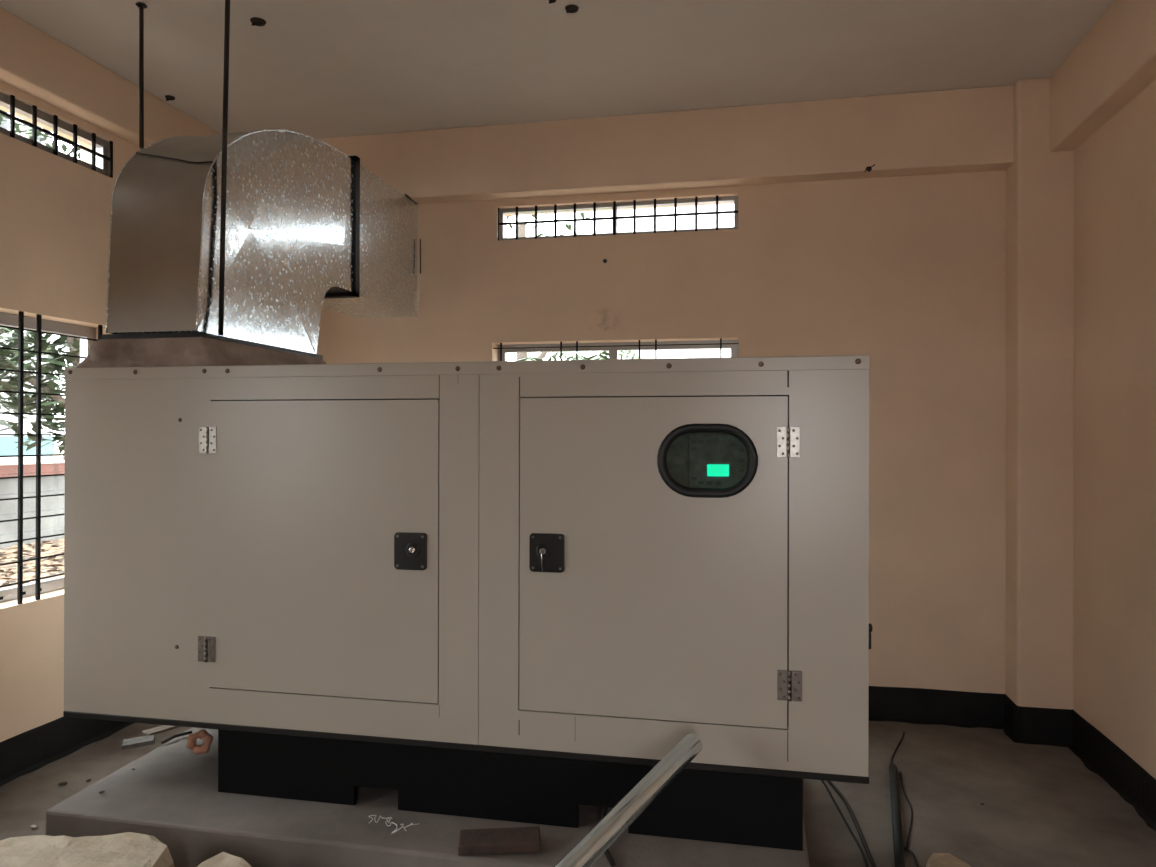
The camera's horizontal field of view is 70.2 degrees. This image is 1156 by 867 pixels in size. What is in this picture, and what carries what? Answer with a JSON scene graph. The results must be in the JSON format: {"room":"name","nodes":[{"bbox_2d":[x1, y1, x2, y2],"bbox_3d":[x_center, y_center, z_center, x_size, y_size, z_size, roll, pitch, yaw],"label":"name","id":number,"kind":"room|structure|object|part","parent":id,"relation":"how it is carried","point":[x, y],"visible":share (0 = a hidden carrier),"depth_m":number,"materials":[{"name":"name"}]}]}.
{"room":"mechanical room","nodes":[
{"label":"mechanical room","id":0,"kind":"room"},
{"bbox_2d":[0,81,140,741],"bbox_3d":[-3.212,-0.101,2.433,0.220,3.766,6.866,0,0,12],"label":"wall","id":1,"kind":"structure","parent":0,"point":[55,210],"depth_m":4.21,"materials":[{"name":"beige paint"}]},
{"bbox_2d":[0,311,102,603],"bbox_3d":[-2.909,0.119,3.817,0.175,1.457,1.806,0,0,12],"label":"window","id":2,"kind":"structure","parent":1,"relation":"in","point":[87,335],"depth_m":4.18,"materials":[{"name":"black metal"}]},
{"bbox_2d":[0,92,112,177],"bbox_3d":[-2.860,-1.555,3.791,0.078,0.214,1.808,0,0,12],"label":"window","id":3,"kind":"structure","parent":1,"relation":"in","point":[102,150],"depth_m":4.29,"materials":[{"name":"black metal"}]},
{"bbox_2d":[0,716,134,786],"bbox_3d":[-3.086,1.580,2.402,0.054,0.208,6.866,0,0,12],"label":"baseboard","id":4,"kind":"structure","parent":1,"relation":"attached to","point":[27,752],"depth_m":4.23,"materials":[{"name":"black paint"}]},
{"bbox_2d":[0,7,220,146],"bbox_3d":[-3.053,-1.843,2.336,0.143,0.282,6.730,0,0,12],"label":"beam","id":5,"kind":"structure","parent":1,"relation":"attached to","point":[33,62],"depth_m":4.29,"materials":[{"name":"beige paint"}]},
{"bbox_2d":[0,0,1114,138],"bbox_3d":[-0.517,-2.054,1.883,5.713,0.150,7.306,0,0,12],"label":"ceiling","id":6,"kind":"structure","parent":0,"point":[317,69],"depth_m":4.26,"materials":[{"name":"white paint"}]},
{"bbox_2d":[136,2,146,148],"bbox_3d":[-1.980,-1.622,3.713,0.047,0.716,0.189,0,0,-24],"label":"rod","id":7,"kind":"object","parent":6,"relation":"hanging from","point":[142,6],"visible":0.97,"depth_m":3.70,"materials":[{"name":"grey metal"}]},
{"bbox_2d":[165,95,174,100],"bbox_3d":[-2.395,-1.961,4.826,0.055,0.029,0.055,0,0,12],"label":"junction box","id":8,"kind":"object","parent":6,"relation":"attached to","point":[168,97],"visible":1,"depth_m":4.81,"materials":[{"name":"grey plastic"}]},
{"bbox_2d":[218,0,229,335],"bbox_3d":[-1.472,-1.192,3.433,0.046,1.570,0.074,0,0,12],"label":"rod","id":9,"kind":"object","parent":6,"relation":"hanging from","point":[227,2],"visible":1,"depth_m":3.42,"materials":[{"name":"grey metal"}]},
{"bbox_2d":[250,17,265,25],"bbox_3d":[-1.532,-1.962,3.937,0.073,0.029,0.073,0,0,12],"label":"junction box","id":10,"kind":"object","parent":6,"relation":"attached to","point":[256,21],"visible":1,"depth_m":3.92,"materials":[{"name":"grey plastic"}]},
{"bbox_2d":[565,4,578,12],"bbox_3d":[-0.028,-1.958,3.810,0.064,0.029,0.064,0,0,12],"label":"junction box","id":11,"kind":"object","parent":6,"relation":"attached to","point":[571,8],"visible":1,"depth_m":3.79,"materials":[{"name":"grey plastic"}]},
{"bbox_2d":[0,721,1155,866],"bbox_3d":[-0.527,1.747,1.873,5.713,0.120,7.306,0,0,12],"label":"floor","id":12,"kind":"structure","parent":0,"point":[1042,807],"depth_m":3.79,"materials":[{"name":"concrete"}]},
{"bbox_2d":[0,832,174,866],"bbox_3d":[-1.730,1.519,2.540,0.883,0.334,0.563,0,0,-5],"label":"chunk","id":13,"kind":"object","parent":12,"relation":"on","point":[127,849],"visible":1,"depth_m":2.69,"materials":[{"name":"beige stone"}]},
{"bbox_2d":[121,735,154,749],"bbox_3d":[-2.006,1.408,3.749,0.137,0.020,0.089,0,0,-28],"label":"scrap","id":14,"kind":"object","parent":12,"relation":"on","point":[145,740],"visible":1,"depth_m":3.73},
{"bbox_2d":[142,725,181,735],"bbox_3d":[-1.936,1.411,3.990,0.070,0.012,0.320,0,0,38],"label":"scrap","id":15,"kind":"object","parent":12,"relation":"on","point":[163,728],"visible":0.38,"depth_m":3.90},
{"bbox_2d":[161,731,191,743],"bbox_3d":[-1.868,1.410,3.823,0.020,0.018,0.151,0,0,30],"label":"stick","id":16,"kind":"object","parent":12,"relation":"on","point":[188,732],"visible":1,"depth_m":3.82,"materials":[{"name":"grey"}]},
{"bbox_2d":[187,729,212,754],"bbox_3d":[-1.662,1.357,3.607,0.112,0.109,0.060,0,0,-8],"label":"clay piece","id":17,"kind":"object","parent":12,"relation":"on","point":[208,738],"visible":1,"depth_m":3.60,"materials":[{"name":"ceramic"}]},
{"bbox_2d":[197,852,250,866],"bbox_3d":[-1.138,1.545,2.586,0.318,0.286,0.285,0,0,32],"label":"chunk","id":18,"kind":"object","parent":12,"relation":"on","point":[223,859],"visible":1,"depth_m":2.71,"materials":[{"name":"beige stone"}]},
{"bbox_2d":[45,727,809,866],"bbox_3d":[-0.517,1.565,3.632,2.886,0.274,1.646,0,0,12],"label":"concrete plinth","id":19,"kind":"object","parent":12,"relation":"on","point":[171,795],"visible":0.3,"depth_m":2.99,"materials":[{"name":"grey concrete"}]},
{"bbox_2d":[368,815,419,833],"bbox_3d":[-0.670,1.401,2.952,0.192,0.028,0.090,0,0,12],"label":"scrap","id":20,"kind":"object","parent":19,"relation":"on","point":[395,830],"visible":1,"depth_m":2.95,"materials":[{"name":"grey paper"}]},
{"bbox_2d":[63,355,872,850],"bbox_3d":[-0.439,0.583,3.594,3.167,1.690,1.184,0,0,12],"label":"generator","id":21,"kind":"object","parent":19,"relation":"on","point":[494,590],"visible":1,"depth_m":3.00,"materials":[{"name":"grey metal"}]},
{"bbox_2d":[76,129,420,367],"bbox_3d":[-1.534,-0.908,4.427,0.650,1.289,2.279,0,0,12],"label":"air duct","id":22,"kind":"object","parent":21,"relation":"on","point":[310,229],"visible":0.83,"depth_m":3.64,"materials":[{"name":"silver metal"}]},
{"bbox_3d":[-1.643,-0.397,3.820,0.458,0.020,0.975,0,0,12],"label":"foot frame","id":23,"kind":"part","parent":22,"relation":"part of","materials":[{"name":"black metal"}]},
{"bbox_3d":[-1.229,0.439,3.196,1.773,1.391,0.030,0,0,12],"label":"panel","id":24,"kind":"part","parent":21,"relation":"part of","materials":[{"name":"grey metal"}]},
{"bbox_3d":[-0.978,0.435,3.142,0.947,1.122,0.027,0,0,12],"label":"door","id":25,"kind":"part","parent":21,"relation":"part of","materials":[{"name":"grey metal"}]},
{"bbox_3d":[-0.566,-0.239,3.045,3.134,0.046,0.004,0,0,12],"label":"rail","id":26,"kind":"part","parent":21,"relation":"part of","materials":[{"name":"grey metal"}]},
{"bbox_3d":[-0.449,-0.258,3.611,3.134,0.008,1.158,0,0,12],"label":"roof panel","id":27,"kind":"part","parent":21,"relation":"part of","materials":[{"name":"grey metal"}]},
{"bbox_3d":[-0.329,1.294,3.051,2.247,0.266,0.020,0,0,12],"label":"skid rail","id":28,"kind":"part","parent":21,"relation":"part of","materials":[{"name":"black metal"}]},
{"bbox_2d":[601,807,615,866],"bbox_3d":[0.105,1.377,2.877,0.051,0.096,0.360,0,0,2],"label":"cable","id":29,"kind":"object","parent":21,"relation":"attached to","point":[604,811],"visible":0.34,"depth_m":2.75,"materials":[{"name":"black plastic"}]},
{"bbox_3d":[0.252,0.435,2.888,0.938,1.125,0.027,0,0,12],"label":"door","id":30,"kind":"part","parent":21,"relation":"part of","materials":[{"name":"grey metal"}]},
{"bbox_3d":[0.305,0.443,2.879,1.354,1.391,0.030,0,0,12],"label":"panel","id":31,"kind":"part","parent":21,"relation":"part of","materials":[{"name":"grey metal"}]},
{"bbox_2d":[458,826,540,855],"bbox_3d":[-0.270,1.404,2.834,0.280,0.036,0.120,0,0,-5],"label":"brick","id":32,"kind":"object","parent":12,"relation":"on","point":[488,841],"visible":1,"depth_m":2.79,"materials":[{"name":"brown brick"}]},
{"bbox_2d":[554,734,701,866],"bbox_3d":[-0.347,1.329,1.871,0.067,0.713,2.194,0,0,42],"label":"pipe","id":33,"kind":"object","parent":12,"relation":"on","point":[588,850],"visible":1,"depth_m":2.40,"materials":[{"name":"silver metal"}]},
{"bbox_2d":[821,780,868,866],"bbox_3d":[1.114,1.604,3.479,0.101,0.183,1.478,0,0,4],"label":"cable","id":34,"kind":"object","parent":12,"relation":"on","point":[823,782],"visible":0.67,"depth_m":3.54,"materials":[{"name":"black plastic"}]},
{"bbox_2d":[827,781,875,866],"bbox_3d":[1.150,1.594,3.443,0.113,0.203,1.419,0,0,5],"label":"cable","id":35,"kind":"object","parent":12,"relation":"on","point":[833,786],"visible":0.54,"depth_m":3.53,"materials":[{"name":"black plastic"}]},
{"bbox_2d":[889,764,904,866],"bbox_3d":[1.390,1.677,3.588,0.037,0.037,1.151,0,0,20],"label":"conduit pipe","id":36,"kind":"object","parent":12,"relation":"on","point":[895,802],"visible":1,"depth_m":3.54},
{"bbox_2d":[891,732,904,763],"bbox_3d":[1.706,1.688,4.398,0.029,0.023,0.611,0,0,27],"label":"wire","id":37,"kind":"object","parent":36,"relation":"in","point":[903,732],"visible":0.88,"depth_m":4.43,"materials":[{"name":"black"}]},
{"bbox_2d":[900,771,912,847],"bbox_3d":[1.494,1.693,3.727,0.041,0.008,0.808,0,0,20],"label":"wire","id":38,"kind":"object","parent":12,"relation":"on","point":[900,771],"visible":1,"depth_m":3.65,"materials":[{"name":"black"}]},
{"bbox_2d":[904,847,918,866],"bbox_3d":[1.330,1.687,3.237,0.022,0.018,0.228,0,0,5],"label":"wire offcut","id":39,"kind":"object","parent":12,"relation":"on","point":[905,848],"visible":1,"depth_m":3.27,"materials":[{"name":"black rubber"}]},
{"bbox_2d":[926,853,970,866],"bbox_3d":[1.297,1.601,2.869,0.179,0.187,0.219,0,0,-2],"label":"chunk","id":40,"kind":"object","parent":12,"relation":"on","point":[936,859],"visible":1,"depth_m":2.90,"materials":[{"name":"beige stone"}]},
{"bbox_2d":[317,170,1005,693],"bbox_3d":[0.194,-0.085,5.348,5.713,3.766,0.220,0,0,12],"label":"wall","id":41,"kind":"structure","parent":0,"point":[906,273],"depth_m":4.92,"materials":[{"name":"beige paint"}]},
{"bbox_2d":[493,338,738,360],"bbox_3d":[0.232,0.131,5.329,1.595,1.455,0.160,0,0,12],"label":"window","id":42,"kind":"structure","parent":41,"relation":"in","point":[613,348],"depth_m":5.34,"materials":[{"name":"silver metal"}]},
{"bbox_2d":[498,195,737,240],"bbox_3d":[0.238,-1.373,5.285,1.562,0.223,0.083,0,0,12],"label":"window","id":43,"kind":"structure","parent":41,"relation":"in","point":[614,206],"depth_m":5.27,"materials":[{"name":"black metal"}]},
{"bbox_2d":[318,85,1014,203],"bbox_3d":[0.106,-1.750,5.189,5.158,0.437,0.156,0,0,12],"label":"beam","id":44,"kind":"structure","parent":41,"relation":"attached to","point":[971,129],"depth_m":4.99,"materials":[{"name":"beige paint"}]},
{"bbox_2d":[864,164,874,171],"bbox_3d":[1.689,-1.533,4.762,0.060,0.044,0.037,0,0,12],"label":"outlet","id":45,"kind":"object","parent":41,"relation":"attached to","point":[868,169],"visible":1,"depth_m":4.76,"materials":[{"name":"grey plastic"}]},
{"bbox_2d":[868,686,1003,728],"bbox_3d":[0.025,1.597,5.239,4.991,0.204,0.058,0,0,12],"label":"baseboard","id":46,"kind":"structure","parent":41,"relation":"attached to","point":[896,704],"depth_m":4.83,"materials":[{"name":"black paint"}]},
{"bbox_2d":[1003,694,1073,746],"bbox_3d":[2.569,1.605,4.607,0.315,0.198,0.260,0,0,12],"label":"baseboard","id":47,"kind":"structure","parent":41,"relation":"attached to","point":[1025,725],"depth_m":4.51,"materials":[{"name":"black paint"}]},
{"bbox_2d":[1006,77,1073,708],"bbox_3d":[2.600,-0.131,4.631,0.292,3.666,0.231,0,0,12],"label":"column","id":48,"kind":"structure","parent":41,"relation":"attached to","point":[1039,180],"depth_m":4.53,"materials":[{"name":"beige paint"}]},
{"bbox_2d":[1073,79,1155,778],"bbox_3d":[2.167,-0.090,1.322,0.220,3.766,6.866,0,0,12],"label":"wall","id":49,"kind":"structure","parent":0,"point":[1114,685],"depth_m":3.96,"materials":[{"name":"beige paint"}]},
{"bbox_2d":[1050,0,1155,151],"bbox_3d":[2.010,-1.765,1.360,0.130,0.417,6.866,0,0,12],"label":"beam","id":50,"kind":"structure","parent":49,"relation":"attached to","point":[1114,62],"depth_m":3.87,"materials":[{"name":"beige paint"}]},
{"bbox_2d":[1068,710,1155,830],"bbox_3d":[2.009,1.594,1.237,0.057,0.200,6.645,0,0,12],"label":"baseboard","id":51,"kind":"structure","parent":49,"relation":"attached to","point":[1098,753],"depth_m":3.95,"materials":[{"name":"black paint"}]},
{"label":"outside","id":52,"kind":"structure","parent":0,"visible":0},
{"bbox_2d":[0,452,63,586],"bbox_3d":[2.018,1.800,9.789,120.000,0.300,120.000,0,0,12],"label":"ground","id":53,"kind":"structure","parent":52,"point":[53,458],"depth_m":10.54,"materials":[{"name":"soil"}]},
{"bbox_2d":[0,112,53,462],"bbox_3d":[-20.050,-4.356,16.714,12.050,11.936,10.700,0,0,12],"label":"sky","id":54,"kind":"structure","parent":53,"relation":"on","point":[7,446],"depth_m":19.86,"materials":[{"name":"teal paint"}]},
{"bbox_2d":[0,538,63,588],"bbox_3d":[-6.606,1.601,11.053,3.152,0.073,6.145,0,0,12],"label":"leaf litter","id":55,"kind":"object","parent":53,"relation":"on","point":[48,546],"visible":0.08,"depth_m":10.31,"materials":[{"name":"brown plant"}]},
{"bbox_2d":[0,460,64,548],"bbox_3d":[-8.781,1.015,8.959,0.300,1.210,38.000,0,0,12],"label":"wall","id":56,"kind":"structure","parent":53,"relation":"on","point":[50,485],"depth_m":12.05,"materials":[{"name":"white concrete"}]},
{"bbox_2d":[0,329,72,415],"bbox_3d":[-11.346,-1.265,18.540,4.515,5.847,5.310,0,0,12],"label":"tree","id":57,"kind":"object","parent":53,"relation":"on","point":[31,334],"visible":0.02,"depth_m":17.64,"materials":[{"name":"green plant"}]},
{"bbox_2d":[0,327,79,453],"bbox_3d":[-6.152,-0.508,10.027,3.159,4.318,4.035,0,0,12],"label":"tree","id":58,"kind":"object","parent":53,"relation":"on","point":[48,406],"visible":0.18,"depth_m":9.59,"materials":[{"name":"green plant"}]},
{"bbox_2d":[0,109,79,459],"bbox_3d":[-8.744,-2.490,14.703,3.208,8.284,2.936,0,0,12],"label":"tree","id":59,"kind":"object","parent":53,"relation":"on","point":[28,131],"visible":0.02,"depth_m":14.34,"materials":[{"name":"green plant"}]},
{"bbox_2d":[516,356,541,360],"bbox_3d":[-0.474,0.408,8.581,2.798,2.465,2.832,0,0,12],"label":"palm","id":60,"kind":"object","parent":53,"relation":"on","point":[528,358],"visible":0.02,"depth_m":7.89,"materials":[{"name":"green plant"}]},
{"bbox_2d":[507,212,592,359],"bbox_3d":[-0.627,-1.387,13.058,2.260,6.097,2.052,0,0,-28],"label":"tree","id":61,"kind":"object","parent":53,"relation":"on","point":[521,227],"visible":0.02,"depth_m":13.07,"materials":[{"name":"green plant"}]},
{"bbox_2d":[535,351,643,359],"bbox_3d":[0.240,0.030,15.462,2.771,3.258,2.801,0,0,12],"label":"palm","id":62,"kind":"object","parent":53,"relation":"on","point":[631,354],"visible":0.18,"depth_m":15.25,"materials":[{"name":"green plant"}]},
{"bbox_2d":[592,204,733,358],"bbox_3d":[8.669,-3.773,21.170,15.600,10.936,7.050,0,0,12],"label":"apartment block","id":63,"kind":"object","parent":53,"relation":"on","point":[724,220],"visible":0.02,"depth_m":18.96,"materials":[{"name":"grey"}]}
]}

